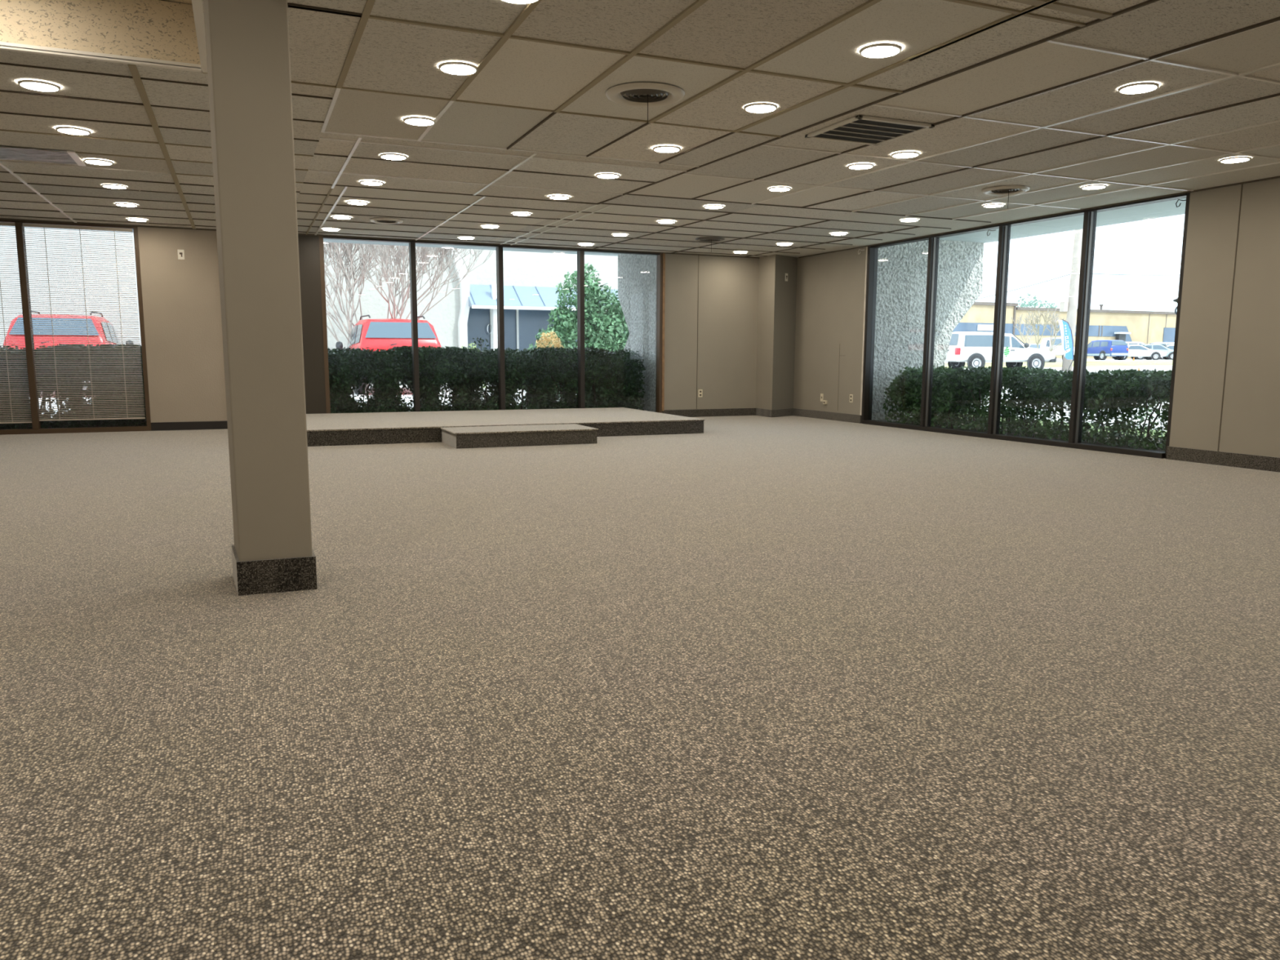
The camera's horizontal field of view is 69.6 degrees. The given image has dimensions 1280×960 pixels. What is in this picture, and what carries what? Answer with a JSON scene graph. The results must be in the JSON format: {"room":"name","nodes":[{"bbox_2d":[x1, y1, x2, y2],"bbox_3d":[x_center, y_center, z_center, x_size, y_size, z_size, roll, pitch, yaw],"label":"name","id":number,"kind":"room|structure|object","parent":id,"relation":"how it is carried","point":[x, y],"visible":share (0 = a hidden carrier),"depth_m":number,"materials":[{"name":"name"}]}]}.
{"room":"empty commercial space","nodes":[
{"label":"empty commercial space","id":0,"kind":"room"},
{"bbox_2d":[137,226,226,422],"bbox_3d":[-7.404,-1.787,10.365,5.080,2.555,0.160,-3,9,-23],"label":"wall","id":1,"kind":"structure","parent":0,"point":[181,298],"depth_m":11.09,"materials":[{"name":"beige paint"}]},
{"bbox_2d":[0,219,151,435],"bbox_3d":[-7.012,-1.730,10.512,2.410,2.405,0.135,-3,9,-23],"label":"window","id":2,"kind":"structure","parent":1,"relation":"in","point":[36,424],"depth_m":10.59,"materials":[{"name":"brown"}]},
{"bbox_2d":[0,222,31,423],"bbox_3d":[-7.531,-1.744,10.266,1.125,2.245,0.040,-3,9,-23],"label":"blind","id":3,"kind":"object","parent":2,"relation":"attached to","point":[2,224],"visible":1,"depth_m":10.47,"materials":[{"name":"beige plastic"}]},
{"bbox_2d":[22,222,145,421],"bbox_3d":[-6.451,-1.812,10.725,1.085,2.225,0.040,-3,9,-23],"label":"blind","id":4,"kind":"object","parent":2,"relation":"attached to","point":[36,225],"visible":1,"depth_m":10.72,"materials":[{"name":"beige plastic"}]},
{"bbox_2d":[177,249,184,259],"bbox_3d":[-5.474,-2.689,10.982,0.070,0.115,0.009,-3,9,-23],"label":"cable plate","id":5,"kind":"object","parent":1,"relation":"attached to","point":[180,252],"visible":1,"depth_m":10.98,"materials":[{"name":"white plastic"}]},
{"bbox_2d":[151,421,227,431],"bbox_3d":[-5.473,-0.664,11.264,0.900,0.100,0.012,-3,9,-23],"label":"baseboard","id":6,"kind":"structure","parent":1,"relation":"attached to","point":[157,426],"depth_m":11.24,"materials":[{"name":"black plastic"}]},
{"bbox_2d":[297,235,662,413],"bbox_3d":[-2.374,-2.034,12.501,5.820,2.505,0.175,-3,9,-23],"label":"window","id":7,"kind":"structure","parent":1,"relation":"in","point":[580,253],"depth_m":12.05,"materials":[{"name":"brown"}]},
{"bbox_2d":[0,198,1186,256],"bbox_3d":[0.117,-2.508,5.386,15.480,0.268,19.150,-3,9,-23],"label":"soffit","id":8,"kind":"structure","parent":0,"point":[1164,209],"depth_m":11.84,"materials":[{"name":"grey paint"}]},
{"bbox_2d":[617,253,656,412],"bbox_3d":[0.070,-2.362,14.720,0.280,2.570,2.000,-3,9,-23],"label":"wall","id":9,"kind":"structure","parent":0,"point":[637,273],"depth_m":14.44,"materials":[{"name":"paint"}]},
{"bbox_2d":[0,415,1279,959],"bbox_3d":[-0.429,0.403,4.496,13.090,0.120,16.820,-3,9,-23],"label":"floor","id":10,"kind":"structure","parent":0,"point":[744,687],"depth_m":2.53,"materials":[{"name":"carpet"}]},
{"bbox_2d":[203,0,317,595],"bbox_3d":[-1.523,-0.920,3.660,0.316,2.720,0.373,-3,9,-23],"label":"column","id":11,"kind":"structure","parent":10,"relation":"on","point":[247,45],"depth_m":3.54,"materials":[{"name":"beige paint"}]},
{"bbox_2d":[306,407,705,446],"bbox_3d":[-1.935,-0.692,11.337,4.802,0.168,2.602,-3,9,-23],"label":"stage platform","id":12,"kind":"object","parent":10,"relation":"on","point":[409,427],"visible":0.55,"depth_m":10.74,"materials":[{"name":"carpet"}]},
{"bbox_2d":[440,423,598,448],"bbox_3d":[-1.286,-0.474,9.811,1.524,0.158,0.738,-3,9,-23],"label":"step","id":13,"kind":"structure","parent":10,"relation":"on","point":[478,437],"depth_m":9.53,"materials":[{"name":"carpet"}]},
{"bbox_2d":[0,0,1279,257],"bbox_3d":[-0.266,-2.192,4.138,13.368,0.331,16.700,-3,9,-23],"label":"ceiling","id":14,"kind":"structure","parent":0,"point":[1013,92],"depth_m":5.62,"materials":[{"name":"tile"}]},
{"bbox_2d":[17,80,60,92],"bbox_3d":[-3.315,-2.172,5.083,0.202,0.016,0.202,-3,9,-23],"label":"recessed light","id":15,"kind":"object","parent":14,"relation":"in","point":[36,85],"visible":1,"depth_m":5.05,"materials":[{"name":"white glass"}]},
{"bbox_2d":[0,146,86,166],"bbox_3d":[-5.028,-2.403,6.688,1.670,0.010,0.550,-3,9,-23],"label":"ceiling vent","id":16,"kind":"object","parent":14,"relation":"attached to","point":[6,153],"visible":1,"depth_m":6.91,"materials":[{"name":"white metal"}]},
{"bbox_2d":[55,126,91,135],"bbox_3d":[-3.765,-2.317,6.121,0.202,0.016,0.202,-3,9,-23],"label":"recessed light","id":17,"kind":"object","parent":14,"relation":"in","point":[67,130],"visible":1,"depth_m":6.08,"materials":[{"name":"white"}]},
{"bbox_2d":[83,158,113,164],"bbox_3d":[-4.189,-2.458,7.126,0.202,0.016,0.202,-3,9,-23],"label":"recessed light","id":18,"kind":"object","parent":14,"relation":"in","point":[91,161],"visible":1,"depth_m":7.08,"materials":[{"name":"white plastic"}]},
{"bbox_2d":[101,183,127,189],"bbox_3d":[-4.669,-2.606,8.183,0.202,0.016,0.202,-3,9,-23],"label":"recessed light","id":19,"kind":"object","parent":14,"relation":"in","point":[106,185],"visible":1,"depth_m":8.14,"materials":[{"name":"white"}]},
{"bbox_2d":[115,202,137,207],"bbox_3d":[-5.137,-2.749,9.213,0.202,0.016,0.202,-3,9,-23],"label":"recessed light","id":20,"kind":"object","parent":14,"relation":"in","point":[122,204],"visible":1,"depth_m":9.18,"materials":[{"name":"white"}]},
{"bbox_2d":[127,217,147,221],"bbox_3d":[-5.604,-2.897,10.264,0.202,0.016,0.202,-3,9,-23],"label":"recessed light","id":21,"kind":"object","parent":14,"relation":"in","point":[128,219],"visible":1,"depth_m":10.21,"materials":[{"name":"white"}]},
{"bbox_2d":[321,227,339,231],"bbox_3d":[-3.696,-2.991,11.012,0.202,0.016,0.202,-3,9,-23],"label":"recessed light","id":22,"kind":"object","parent":14,"relation":"in","point":[324,228],"visible":1,"depth_m":10.96,"materials":[{"name":"white"}]},
{"bbox_2d":[332,215,351,219],"bbox_3d":[-3.244,-2.852,10.018,0.202,0.016,0.202,-3,9,-23],"label":"recessed light","id":23,"kind":"object","parent":14,"relation":"in","point":[340,217],"visible":1,"depth_m":9.97,"materials":[{"name":"white"}]},
{"bbox_2d":[346,200,368,204],"bbox_3d":[-2.770,-2.713,9.024,0.202,0.016,0.202,-3,9,-23],"label":"recessed light","id":24,"kind":"object","parent":14,"relation":"in","point":[353,202],"visible":1,"depth_m":8.98,"materials":[{"name":"white plastic"}]},
{"bbox_2d":[359,180,383,185],"bbox_3d":[-2.317,-2.564,7.955,0.202,0.016,0.202,-3,9,-23],"label":"recessed light","id":25,"kind":"object","parent":14,"relation":"in","point":[363,182],"visible":1,"depth_m":7.92,"materials":[{"name":"white plastic"}]},
{"bbox_2d":[369,217,403,224],"bbox_3d":[-2.819,-2.907,10.239,0.360,0.082,0.360,-3,9,-23],"label":"ceiling vent","id":26,"kind":"object","parent":14,"relation":"in","point":[378,220],"visible":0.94,"depth_m":10.20,"materials":[{"name":"beige metal"}]},
{"bbox_2d":[379,153,407,159],"bbox_3d":[-1.843,-2.414,6.885,0.202,0.016,0.202,-3,9,-23],"label":"recessed light","id":27,"kind":"object","parent":14,"relation":"in","point":[386,156],"visible":1,"depth_m":6.85,"materials":[{"name":"white plastic"}]},
{"bbox_2d":[403,116,435,125],"bbox_3d":[-1.395,-2.266,5.825,0.202,0.016,0.202,-3,9,-23],"label":"recessed light","id":28,"kind":"object","parent":14,"relation":"in","point":[416,121],"visible":1,"depth_m":5.79,"materials":[{"name":"white"}]},
{"bbox_2d":[438,61,477,75],"bbox_3d":[-0.935,-2.114,4.738,0.202,0.016,0.202,-3,9,-23],"label":"recessed light","id":29,"kind":"object","parent":14,"relation":"in","point":[455,68],"visible":1,"depth_m":4.71,"materials":[{"name":"white"}]},
{"bbox_2d":[457,236,474,239],"bbox_3d":[-2.226,-3.092,11.788,0.202,0.016,0.202,-3,9,-23],"label":"recessed light","id":30,"kind":"object","parent":14,"relation":"in","point":[460,237],"visible":1,"depth_m":11.73,"materials":[{"name":"white"}]},
{"bbox_2d":[481,225,498,228],"bbox_3d":[-1.744,-2.939,10.700,0.202,0.016,0.202,-3,9,-23],"label":"recessed light","id":31,"kind":"object","parent":14,"relation":"in","point":[482,226],"visible":1,"depth_m":10.65,"materials":[{"name":"white"}]},
{"bbox_2d":[501,0,538,4],"bbox_3d":[-0.496,-1.976,3.750,0.202,0.016,0.202,-3,9,-23],"label":"recessed light","id":32,"kind":"object","parent":14,"relation":"in","point":[514,2],"visible":1,"depth_m":3.81,"materials":[{"name":"white"}]},
{"bbox_2d":[511,212,531,216],"bbox_3d":[-1.247,-2.800,9.704,0.202,0.016,0.202,-3,9,-23],"label":"recessed light","id":33,"kind":"object","parent":14,"relation":"in","point":[522,214],"visible":1,"depth_m":9.66,"materials":[{"name":"white"}]},
{"bbox_2d":[548,195,569,199],"bbox_3d":[-0.758,-2.653,8.651,0.202,0.016,0.202,-3,9,-23],"label":"recessed light","id":34,"kind":"object","parent":14,"relation":"in","point":[552,197],"visible":1,"depth_m":8.61,"materials":[{"name":"white plastic"}]},
{"bbox_2d":[595,173,620,178],"bbox_3d":[-0.265,-2.504,7.589,0.202,0.016,0.202,-3,9,-23],"label":"recessed light","id":35,"kind":"object","parent":14,"relation":"in","point":[604,175],"visible":1,"depth_m":7.55,"materials":[{"name":"white plastic"}]},
{"bbox_2d":[612,233,628,236],"bbox_3d":[-0.247,-3.028,11.391,0.202,0.016,0.202,-3,9,-23],"label":"recessed light","id":36,"kind":"object","parent":14,"relation":"in","point":[614,234],"visible":1,"depth_m":11.34,"materials":[{"name":"white"}]},
{"bbox_2d":[604,82,684,124],"bbox_3d":[0.029,-2.126,5.209,0.450,0.230,0.450,-3,9,-23],"label":"ceiling vent","id":37,"kind":"object","parent":14,"relation":"in","point":[651,89],"visible":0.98,"depth_m":5.17,"materials":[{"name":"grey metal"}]},
{"bbox_2d":[657,220,675,223],"bbox_3d":[0.294,-2.867,10.242,0.202,0.016,0.202,-3,9,-23],"label":"recessed light","id":38,"kind":"object","parent":14,"relation":"in","point":[659,221],"visible":1,"depth_m":10.20,"materials":[{"name":"white"}]},
{"bbox_2d":[653,145,680,152],"bbox_3d":[0.191,-2.364,6.587,0.202,0.016,0.202,-3,9,-23],"label":"recessed light","id":39,"kind":"object","parent":14,"relation":"in","point":[660,148],"visible":1,"depth_m":6.55,"materials":[{"name":"white"}]},
{"bbox_2d":[695,236,724,252],"bbox_3d":[0.895,-3.028,11.776,0.380,0.230,0.380,-3,9,-23],"label":"ceiling vent","id":40,"kind":"object","parent":14,"relation":"in","point":[707,239],"visible":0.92,"depth_m":11.74,"materials":[{"name":"grey"}]},
{"bbox_2d":[703,204,724,208],"bbox_3d":[0.737,-2.717,9.169,0.202,0.016,0.202,-3,9,-23],"label":"recessed light","id":41,"kind":"object","parent":14,"relation":"in","point":[708,206],"visible":1,"depth_m":9.12,"materials":[{"name":"white"}]},
{"bbox_2d":[743,102,777,113],"bbox_3d":[0.717,-2.208,5.474,0.202,0.016,0.202,-3,9,-23],"label":"recessed light","id":42,"kind":"object","parent":14,"relation":"in","point":[757,108],"visible":1,"depth_m":5.44,"materials":[{"name":"white"}]},
{"bbox_2d":[768,186,791,191],"bbox_3d":[1.238,-2.577,8.164,0.202,0.016,0.202,-3,9,-23],"label":"recessed light","id":43,"kind":"object","parent":14,"relation":"in","point":[779,188],"visible":1,"depth_m":8.12,"materials":[{"name":"white"}]},
{"bbox_2d":[830,232,846,235],"bbox_3d":[2.416,-2.990,11.199,0.202,0.016,0.202,-3,9,-23],"label":"recessed light","id":44,"kind":"object","parent":14,"relation":"in","point":[832,233],"visible":1,"depth_m":11.14,"materials":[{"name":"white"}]},
{"bbox_2d":[847,163,874,169],"bbox_3d":[1.716,-2.436,7.161,0.202,0.016,0.202,-3,9,-23],"label":"recessed light","id":45,"kind":"object","parent":14,"relation":"in","point":[855,166],"visible":1,"depth_m":7.12,"materials":[{"name":"white plastic"}]},
{"bbox_2d":[804,115,934,146],"bbox_3d":[1.492,-2.280,6.019,0.590,0.018,0.590,-3,9,-23],"label":"ceiling vent","id":46,"kind":"object","parent":14,"relation":"in","point":[858,129],"visible":1,"depth_m":5.98,"materials":[{"name":"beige metal"}]},
{"bbox_2d":[858,42,902,57],"bbox_3d":[1.157,-2.062,4.432,0.202,0.016,0.202,-3,9,-23],"label":"recessed light","id":47,"kind":"object","parent":14,"relation":"in","point":[883,50],"visible":1,"depth_m":4.40,"materials":[{"name":"white"}]},
{"bbox_2d":[891,151,919,158],"bbox_3d":[1.943,-2.377,6.739,0.202,0.016,0.202,-3,9,-23],"label":"recessed light","id":48,"kind":"object","parent":14,"relation":"in","point":[904,154],"visible":1,"depth_m":6.70,"materials":[{"name":"white"}]},
{"bbox_2d":[899,218,919,222],"bbox_3d":[2.934,-2.826,10.029,0.202,0.016,0.202,-3,9,-23],"label":"recessed light","id":49,"kind":"object","parent":14,"relation":"in","point":[902,220],"visible":1,"depth_m":9.99,"materials":[{"name":"white"}]},
{"bbox_2d":[982,203,1004,207],"bbox_3d":[3.461,-2.684,9.013,0.202,0.016,0.202,-3,9,-23],"label":"recessed light","id":50,"kind":"object","parent":14,"relation":"in","point":[991,205],"visible":1,"depth_m":8.96,"materials":[{"name":"white"}]},
{"bbox_2d":[981,185,1030,208],"bbox_3d":[3.240,-2.520,8.172,0.400,0.230,0.400,-3,9,-23],"label":"ceiling vent","id":51,"kind":"object","parent":14,"relation":"in","point":[1008,190],"visible":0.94,"depth_m":8.13,"materials":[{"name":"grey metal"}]},
{"bbox_2d":[1080,184,1106,189],"bbox_3d":[3.943,-2.542,8.001,0.202,0.016,0.202,-3,9,-23],"label":"recessed light","id":52,"kind":"object","parent":14,"relation":"in","point":[1091,186],"visible":1,"depth_m":7.96,"materials":[{"name":"white plastic"}]},
{"bbox_2d":[1117,81,1159,93],"bbox_3d":[2.725,-2.139,5.035,0.202,0.016,0.202,-3,9,-23],"label":"recessed light","id":53,"kind":"object","parent":14,"relation":"in","point":[1146,86],"visible":1,"depth_m":5.00,"materials":[{"name":"white"}]},
{"bbox_2d":[1219,155,1251,163],"bbox_3d":[4.436,-2.383,6.863,0.202,0.016,0.202,-3,9,-23],"label":"recessed light","id":54,"kind":"object","parent":14,"relation":"in","point":[1242,158],"visible":1,"depth_m":6.83,"materials":[{"name":"white"}]},
{"bbox_2d":[655,316,656,370],"bbox_3d":[1.715,-2.184,13.485,2.420,2.570,1.850,-3,9,-23],"label":"wall","id":55,"kind":"structure","parent":0,"point":[655,317],"depth_m":13.87,"materials":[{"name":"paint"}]},
{"bbox_2d":[662,253,759,413],"bbox_3d":[1.046,-2.246,13.962,1.590,2.555,0.160,-3,9,-23],"label":"wall","id":56,"kind":"structure","parent":0,"point":[726,307],"depth_m":13.88,"materials":[{"name":"beige paint"}]},
{"bbox_2d":[662,252,665,411],"bbox_3d":[0.332,-2.173,13.597,0.035,2.305,0.080,-3,9,-23],"label":"trim","id":57,"kind":"structure","parent":56,"relation":"attached to","point":[664,254],"depth_m":13.56,"materials":[{"name":"brown wood"}]},
{"bbox_2d":[696,255,698,408],"bbox_3d":[0.861,-2.209,13.802,0.008,2.285,0.014,-3,9,-23],"label":"trim","id":58,"kind":"structure","parent":56,"relation":"attached to","point":[698,255],"depth_m":13.79,"materials":[{"name":"brown"}]},
{"bbox_2d":[662,408,793,417],"bbox_3d":[1.419,-1.008,13.934,2.130,0.115,0.500,-3,9,-23],"label":"baseboard","id":59,"kind":"structure","parent":56,"relation":"attached to","point":[729,411],"depth_m":14.08,"materials":[{"name":"carpet"}]},
{"bbox_2d":[755,254,797,409],"bbox_3d":[2.193,-2.272,14.191,0.700,2.555,0.640,-3,9,-23],"label":"column","id":60,"kind":"structure","parent":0,"point":[776,302],"depth_m":13.98,"materials":[{"name":"beige paint"}]},
{"bbox_2d":[871,240,983,421],"bbox_3d":[4.047,-2.154,13.341,2.010,2.570,0.280,-3,9,-23],"label":"wall","id":61,"kind":"structure","parent":0,"point":[902,268],"depth_m":13.09,"materials":[{"name":"paint"}]},
{"bbox_2d":[793,177,1279,457],"bbox_3d":[5.716,-1.229,6.738,0.160,2.555,16.470,-3,9,-23],"label":"wall","id":62,"kind":"structure","parent":0,"point":[830,295],"depth_m":8.13,"materials":[{"name":"beige paint"}]},
{"bbox_2d":[0,176,1279,258],"bbox_3d":[-0.403,-2.026,4.102,13.070,0.015,16.700,-3,9,-23],"label":"trim","id":63,"kind":"structure","parent":62,"relation":"attached to","point":[1275,177],"depth_m":10.96,"materials":[{"name":"brown"}]},
{"bbox_2d":[792,408,861,423],"bbox_3d":[2.728,-0.952,13.569,0.014,0.115,1.710,-3,9,-23],"label":"baseboard","id":64,"kind":"structure","parent":62,"relation":"attached to","point":[852,418],"depth_m":13.49,"materials":[{"name":"carpet"}]},
{"bbox_2d":[860,192,1190,458],"bbox_3d":[4.047,-1.686,10.550,0.160,2.405,4.682,-3,9,-23],"label":"window","id":65,"kind":"structure","parent":62,"relation":"in","point":[1090,217],"depth_m":10.40,"materials":[{"name":"brown metal"}]},
{"bbox_2d":[1165,446,1279,472],"bbox_3d":[6.889,0.387,3.967,0.014,0.120,10.090,-3,9,-23],"label":"baseboard","id":66,"kind":"structure","parent":62,"relation":"attached to","point":[1197,455],"depth_m":8.05,"materials":[{"name":"carpet"}]},
{"bbox_2d":[1217,183,1242,451],"bbox_3d":[5.103,-1.385,7.961,0.014,2.285,0.008,-3,9,-23],"label":"trim","id":67,"kind":"structure","parent":62,"relation":"attached to","point":[1242,184],"depth_m":7.95,"materials":[{"name":"brown"}]},
{"label":"outside","id":68,"kind":"structure","parent":0,"visible":0},
{"bbox_2d":[968,365,1172,373],"bbox_3d":[32.143,-6.263,51.508,220.000,0.594,10.000,-3,9,-23],"label":"street","id":69,"kind":"structure","parent":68,"point":[1096,369],"depth_m":50.68,"materials":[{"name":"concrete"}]},
{"bbox_2d":[945,331,1056,369],"bbox_3d":[17.968,-6.444,46.474,5.600,2.018,2.340,-1,8,-10],"label":"pickup truck","id":70,"kind":"object","parent":69,"relation":"on","point":[975,348],"visible":0.77,"depth_m":45.55,"materials":[{"name":"white paint"}]},
{"bbox_2d":[955,347,960,355],"bbox_3d":[15.583,-6.314,45.166,0.200,0.340,0.200,-1,8,-10],"label":"tail lamp","id":71,"kind":"object","parent":70,"relation":"attached to","point":[957,350],"depth_m":45.09,"materials":[{"name":"red plastic"}]},
{"bbox_2d":[1057,319,1073,370],"bbox_3d":[20.606,-6.472,44.571,0.760,2.608,0.386,7,10,41],"label":"feather flag","id":72,"kind":"object","parent":69,"relation":"on","point":[1067,340],"visible":0.98,"depth_m":44.49,"materials":[{"name":"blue fabric"}]},
{"bbox_2d":[1059,228,1083,371],"bbox_3d":[21.794,-10.608,45.961,2.038,10.377,0.853,-7,11,-43],"label":"utility pole","id":73,"kind":"object","parent":69,"relation":"on","point":[1070,306],"visible":0.6,"depth_m":45.83,"materials":[{"name":"white paint"}]},
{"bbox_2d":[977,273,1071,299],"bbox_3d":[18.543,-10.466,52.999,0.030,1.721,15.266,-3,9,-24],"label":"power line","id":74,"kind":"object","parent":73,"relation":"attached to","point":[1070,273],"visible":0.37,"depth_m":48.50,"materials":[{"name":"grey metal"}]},
{"bbox_2d":[1093,273,1179,275],"bbox_3d":[31.575,-12.016,53.000,24.403,1.528,0.030,-5,10,-36],"label":"power line","id":75,"kind":"object","parent":73,"relation":"attached to","point":[1093,273],"visible":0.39,"depth_m":48.74,"materials":[{"name":"grey"}]},
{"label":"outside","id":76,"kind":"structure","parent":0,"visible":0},
{"bbox_2d":[944,360,1173,368],"bbox_3d":[27.412,-7.854,62.420,220.000,0.685,14.000,-3,9,-23],"label":"grass verge","id":77,"kind":"structure","parent":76,"point":[1140,362],"depth_m":59.49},
{"bbox_2d":[1011,306,1075,351],"bbox_3d":[27.003,-9.747,62.130,3.984,3.846,4.843,-2,8,-19],"label":"bare tree","id":78,"kind":"object","parent":77,"relation":"on","point":[1054,320],"visible":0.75,"depth_m":61.41,"materials":[{"name":"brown plant"}]},
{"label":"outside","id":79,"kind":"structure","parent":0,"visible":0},
{"bbox_2d":[945,358,1164,363],"bbox_3d":[5.723,-14.807,112.483,220.000,0.594,96.000,-3,9,-23],"label":"parking lot","id":80,"kind":"structure","parent":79,"point":[1057,359],"depth_m":80.44,"materials":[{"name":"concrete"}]},
{"bbox_2d":[1029,343,1040,348],"bbox_3d":[37.863,-12.232,87.962,1.860,1.536,4.500,3,8,22],"label":"car","id":81,"kind":"object","parent":80,"relation":"on","point":[1031,345],"visible":0.02,"depth_m":87.25,"materials":[{"name":"white paint"}]},
{"bbox_2d":[1016,293,1057,308],"bbox_3d":[65.575,-25.321,150.857,10.706,10.253,6.511,-3,9,-23],"label":"tree","id":82,"kind":"object","parent":80,"relation":"on","point":[1032,304],"visible":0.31,"depth_m":149.21,"materials":[{"name":"green plant"}]},
{"bbox_2d":[1040,337,1075,360],"bbox_3d":[35.390,-11.040,77.939,2.000,2.018,5.320,2,8,12],"label":"pickup truck","id":83,"kind":"object","parent":80,"relation":"on","point":[1046,342],"visible":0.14,"depth_m":77.24,"materials":[{"name":"white paint"}]},
{"bbox_2d":[952,301,1176,358],"bbox_3d":[41.696,-17.696,110.690,85.000,7.106,20.900,-3,9,-23],"label":"commercial building","id":84,"kind":"structure","parent":80,"relation":"on","point":[1147,327],"depth_m":104.62,"materials":[{"name":"paint"}]},
{"bbox_2d":[1087,339,1128,359],"bbox_3d":[41.001,-11.531,81.912,1.960,1.833,4.770,-2,8,-13],"label":"car","id":85,"kind":"object","parent":80,"relation":"on","point":[1100,349],"visible":0.79,"depth_m":80.16,"materials":[{"name":"blue paint"}]},
{"bbox_2d":[1111,342,1146,359],"bbox_3d":[51.524,-13.470,95.938,4.750,1.861,1.960,1,8,7],"label":"car","id":86,"kind":"object","parent":80,"relation":"on","point":[1127,343],"visible":0.06,"depth_m":95.10,"materials":[{"name":"white paint"}]},
{"bbox_2d":[1108,344,1167,359],"bbox_3d":[44.736,-11.498,82.961,4.480,1.434,1.860,2,8,12],"label":"car","id":87,"kind":"object","parent":80,"relation":"on","point":[1134,350],"visible":0.64,"depth_m":82.14,"materials":[{"name":"white paint"}]},
{"bbox_2d":[1130,343,1173,359],"bbox_3d":[48.545,-12.084,86.959,4.530,1.536,1.900,2,8,15],"label":"car","id":88,"kind":"object","parent":80,"relation":"on","point":[1169,356],"visible":0.41,"depth_m":86.12,"materials":[{"name":"silver metal"}]},
{"bbox_2d":[1150,342,1173,345],"bbox_3d":[57.297,-13.860,98.938,4.750,1.861,2.000,2,8,12],"label":"car","id":89,"kind":"object","parent":80,"relation":"on","point":[1158,343],"visible":0.02,"depth_m":98.31,"materials":[{"name":"white paint"}]},
{"bbox_2d":[1159,344,1173,359],"bbox_3d":[52.452,-12.482,89.960,4.530,1.536,1.900,3,8,17],"label":"car","id":90,"kind":"object","parent":80,"relation":"on","point":[1171,346],"visible":0.05,"depth_m":89.45,"materials":[{"name":"white paint"}]},
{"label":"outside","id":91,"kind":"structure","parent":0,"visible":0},
{"bbox_2d":[29,373,1168,431],"bbox_3d":[45.945,-1.810,19.654,220.000,0.594,60.000,-3,9,-23],"label":"ground","id":92,"kind":"structure","parent":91,"point":[406,395],"depth_m":17.79,"materials":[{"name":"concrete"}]},
{"bbox_2d":[3,311,133,390],"bbox_3d":[-13.136,-2.916,21.366,2.340,1.919,4.770,-3,9,-23],"label":"car","id":93,"kind":"object","parent":92,"relation":"on","point":[101,314],"visible":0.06,"depth_m":19.42,"materials":[{"name":"red paint"}]},
{"bbox_2d":[0,423,146,429],"bbox_3d":[-5.541,-0.743,12.642,11.780,0.120,2.230,-3,9,-23],"label":"planting bed","id":94,"kind":"object","parent":92,"relation":"on","point":[88,424],"depth_m":11.70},
{"bbox_2d":[0,342,645,429],"bbox_3d":[-4.644,-1.319,12.610,9.933,1.074,1.022,-3,9,-23],"label":"hedge","id":95,"kind":"object","parent":94,"relation":"on","point":[539,371],"visible":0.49,"depth_m":12.92,"materials":[{"name":"green plant"}]},
{"bbox_2d":[472,337,488,399],"bbox_3d":[-2.449,-1.605,14.197,0.271,1.192,0.244,1,8,6],"label":"sapling","id":96,"kind":"object","parent":94,"relation":"on","point":[479,340],"visible":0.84,"depth_m":14.16,"materials":[{"name":"brown plant"}]},
{"bbox_2d":[0,226,627,387],"bbox_3d":[-17.323,-6.183,29.680,40.000,6.100,14.740,-3,9,-23],"label":"building","id":97,"kind":"structure","parent":92,"relation":"on","point":[469,311],"depth_m":27.24,"materials":[{"name":"paint"}]},
{"bbox_2d":[335,315,440,394],"bbox_3d":[-6.319,-3.122,23.078,2.340,1.919,4.770,-3,9,-23],"label":"car","id":98,"kind":"object","parent":92,"relation":"on","point":[375,334],"visible":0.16,"depth_m":21.06,"materials":[{"name":"red paint"}]},
{"bbox_2d":[335,341,342,349],"bbox_3d":[-7.620,-3.398,23.338,0.180,0.240,0.240,-3,9,-23],"label":"mirror","id":99,"kind":"object","parent":98,"relation":"attached to","point":[339,344],"depth_m":23.25,"materials":[{"name":"grey mirror"}]},
{"bbox_2d":[535,329,564,393],"bbox_3d":[-1.690,-2.114,17.258,0.567,1.376,0.480,-5,9,-31],"label":"shrub","id":100,"kind":"object","parent":92,"relation":"on","point":[555,341],"visible":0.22,"depth_m":17.12,"materials":[{"name":"yellow plant"}]},
{"bbox_2d":[526,262,629,399],"bbox_3d":[-1.068,-3.150,19.520,2.714,2.892,1.821,-1,8,-12],"label":"tree","id":101,"kind":"object","parent":92,"relation":"on","point":[603,329],"visible":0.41,"depth_m":19.18,"materials":[{"name":"green plant"}]},
{"bbox_2d":[893,421,1165,451],"bbox_3d":[5.378,-0.339,10.062,1.710,0.120,7.160,-3,9,-23],"label":"planting bed","id":102,"kind":"object","parent":92,"relation":"on","point":[911,423],"depth_m":10.58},
{"bbox_2d":[882,364,1172,450],"bbox_3d":[5.242,-0.759,9.705,0.970,0.845,7.411,-3,9,-23],"label":"hedge","id":103,"kind":"object","parent":102,"relation":"on","point":[960,391],"visible":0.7,"depth_m":10.54,"materials":[{"name":"green plant"}]},
{"bbox_2d":[961,413,1166,437],"bbox_3d":[4.085,-1.255,16.702,1.100,0.110,31.500,-3,9,-23],"label":"lawn","id":104,"kind":"structure","parent":92,"relation":"on","point":[1092,427],"depth_m":11.88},
{"bbox_3d":[-13.736,-2.019,21.785,32.000,0.080,5.000,-3,9,-23],"label":"bed","id":105,"kind":"object","parent":92,"relation":"on","visible":0},
{"bbox_2d":[323,241,494,391],"bbox_3d":[-7.004,-4.808,23.160,5.458,5.275,5.039,7,11,41],"label":"bare tree","id":106,"kind":"object","parent":105,"relation":"on","point":[424,251],"visible":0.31,"depth_m":22.82,"materials":[{"name":"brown plant"}]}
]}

